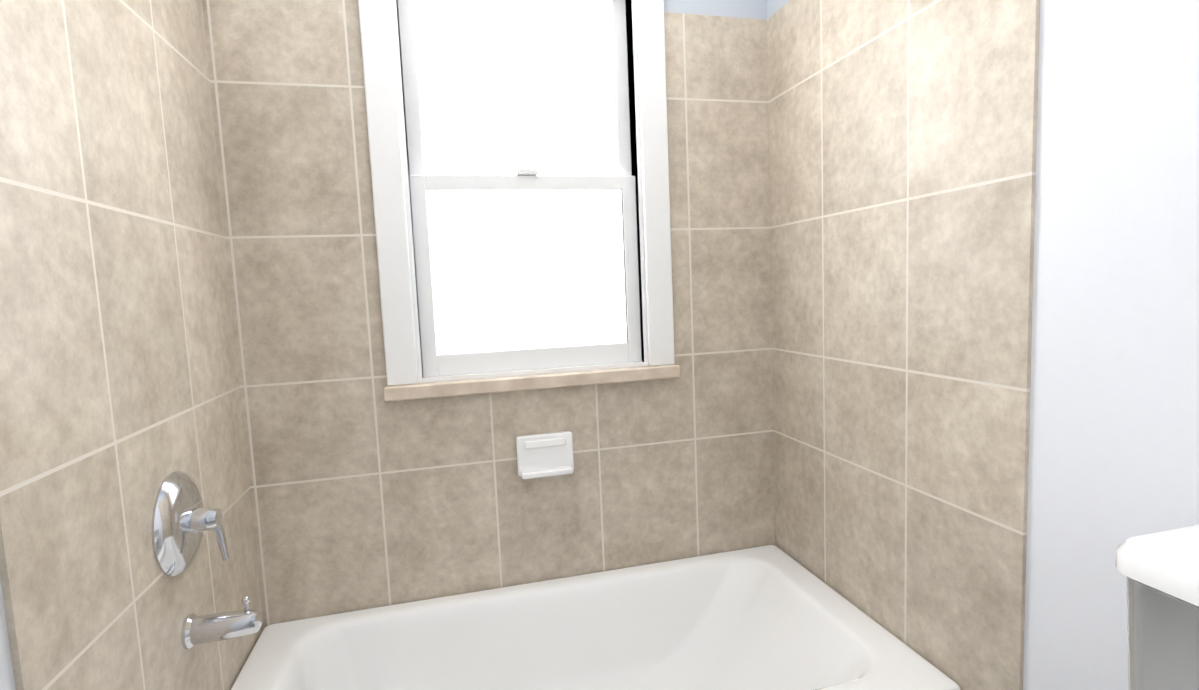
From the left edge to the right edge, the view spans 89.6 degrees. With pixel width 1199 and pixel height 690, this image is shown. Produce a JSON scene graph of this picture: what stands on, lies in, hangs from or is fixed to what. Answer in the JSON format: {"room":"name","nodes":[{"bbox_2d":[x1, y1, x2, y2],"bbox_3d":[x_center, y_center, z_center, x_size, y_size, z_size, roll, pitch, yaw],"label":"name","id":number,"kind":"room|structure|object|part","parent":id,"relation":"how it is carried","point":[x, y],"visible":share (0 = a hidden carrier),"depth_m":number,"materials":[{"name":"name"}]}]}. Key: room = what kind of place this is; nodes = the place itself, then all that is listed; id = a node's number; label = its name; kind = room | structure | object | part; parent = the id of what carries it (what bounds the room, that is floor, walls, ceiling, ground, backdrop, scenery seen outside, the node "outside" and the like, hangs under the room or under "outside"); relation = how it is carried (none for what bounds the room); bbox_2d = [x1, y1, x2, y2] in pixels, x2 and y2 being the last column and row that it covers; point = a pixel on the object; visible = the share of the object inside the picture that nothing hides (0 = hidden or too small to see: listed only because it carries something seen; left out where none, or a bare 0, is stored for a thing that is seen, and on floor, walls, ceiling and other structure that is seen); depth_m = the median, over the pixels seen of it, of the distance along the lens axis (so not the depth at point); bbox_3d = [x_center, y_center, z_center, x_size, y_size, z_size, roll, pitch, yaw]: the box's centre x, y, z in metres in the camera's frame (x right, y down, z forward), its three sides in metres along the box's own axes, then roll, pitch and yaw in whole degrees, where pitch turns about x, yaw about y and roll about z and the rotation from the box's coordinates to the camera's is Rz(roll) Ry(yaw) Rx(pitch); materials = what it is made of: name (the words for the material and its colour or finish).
{"room":"bathroom","nodes":[
{"label":"bathroom","id":0,"kind":"room"},
{"bbox_2d":[0,580,15,689],"bbox_3d":[-0.640,-0.050,0.085,0.120,2.550,3.210,-4,6,-14],"label":"wall","id":1,"kind":"structure","parent":0,"point":[7,681],"depth_m":0.72,"materials":[{"name":"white paint"}]},
{"bbox_2d":[0,0,263,689],"bbox_3d":[-0.823,0.138,1.136,0.008,1.995,0.880,-4,6,-14],"label":"wall tile","id":2,"kind":"structure","parent":1,"relation":"attached to","point":[120,397],"depth_m":0.98,"materials":[{"name":"beige tile"}]},
{"bbox_2d":[151,471,228,576],"bbox_3d":[-0.770,0.338,1.166,0.084,0.196,0.196,-4,6,-14],"label":"shower valve","id":3,"kind":"object","parent":2,"relation":"attached to","point":[184,519],"visible":1,"depth_m":1.12,"materials":[{"name":"silver metal"}]},
{"bbox_2d":[181,596,262,649],"bbox_3d":[-0.740,0.543,1.191,0.128,0.086,0.064,-4,6,-14],"label":"tub spout","id":4,"kind":"object","parent":2,"relation":"attached to","point":[207,628],"visible":1,"depth_m":1.17,"materials":[{"name":"silver metal"}]},
{"bbox_2d":[664,0,766,19],"bbox_3d":[-0.216,-0.226,1.778,1.539,2.550,0.120,-4,6,-14],"label":"wall","id":5,"kind":"structure","parent":0,"point":[754,9],"depth_m":1.80,"materials":[{"name":"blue paint"}]},
{"bbox_2d":[202,0,774,627],"bbox_3d":[-0.189,0.055,1.742,1.523,1.995,0.008,-4,6,-14],"label":"wall tile","id":6,"kind":"structure","parent":5,"relation":"attached to","point":[364,496],"depth_m":1.70,"materials":[{"name":"beige tile"}]},
{"bbox_2d":[516,431,573,478],"bbox_3d":[-0.154,0.316,1.740,0.164,0.116,0.054,-4,6,-14],"label":"soap dish","id":7,"kind":"object","parent":6,"relation":"attached to","point":[544,455],"visible":1,"depth_m":1.74,"materials":[{"name":"ceramic"}]},
{"bbox_2d":[358,0,674,385],"bbox_3d":[-0.212,-0.522,1.728,0.839,1.212,0.130,-4,6,-14],"label":"window","id":8,"kind":"structure","parent":5,"relation":"in","point":[525,269],"depth_m":1.73,"materials":[{"name":"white glass"}]},
{"bbox_3d":[-0.227,-0.740,1.732,0.643,0.594,0.030,-4,6,-14],"label":"window sash","id":9,"kind":"part","parent":8,"relation":"part of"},
{"bbox_2d":[383,364,679,401],"bbox_3d":[-0.170,0.104,1.725,0.843,0.038,0.042,-4,6,-14],"label":"window sill","id":10,"kind":"structure","parent":5,"relation":"attached to","point":[495,385],"depth_m":1.70,"materials":[{"name":"stone"}]},
{"bbox_2d":[1023,0,1198,689],"bbox_3d":[0.967,-0.155,0.485,0.120,2.550,3.210,-4,6,-14],"label":"wall","id":11,"kind":"structure","parent":0,"point":[1113,463],"depth_m":0.95,"materials":[{"name":"paint"}]},
{"bbox_2d":[767,0,788,18],"bbox_3d":[0.597,-1.231,1.430,0.003,0.555,0.790,-4,6,-14],"label":"paint","id":12,"kind":"object","parent":11,"relation":"attached to","point":[773,6],"visible":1,"depth_m":1.80,"materials":[{"name":"white paint"}]},
{"bbox_2d":[767,0,1039,689],"bbox_3d":[0.659,0.041,1.505,0.008,1.995,0.880,-4,6,-14],"label":"wall tile","id":13,"kind":"structure","parent":11,"relation":"attached to","point":[902,152],"depth_m":1.34,"materials":[{"name":"beige tile"}]},
{"bbox_3d":[0.219,1.216,0.409,1.779,0.100,3.210,-4,6,-14],"label":"floor","id":14,"kind":"structure","parent":0,"visible":0},
{"bbox_2d":[231,545,960,689],"bbox_3d":[-0.061,0.902,1.450,1.519,0.351,0.750,-4,6,-14],"label":"bathtub","id":15,"kind":"object","parent":14,"relation":"on","point":[770,617],"visible":1,"depth_m":1.69,"materials":[{"name":"ceramic"}]},
{"bbox_2d":[1115,525,1198,689],"bbox_3d":[0.554,0.701,0.544,0.745,0.874,0.464,-4,6,-14],"label":"bathroom vanity","id":16,"kind":"object","parent":14,"relation":"on","point":[1159,571],"visible":1,"depth_m":0.72,"materials":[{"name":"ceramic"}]}
]}

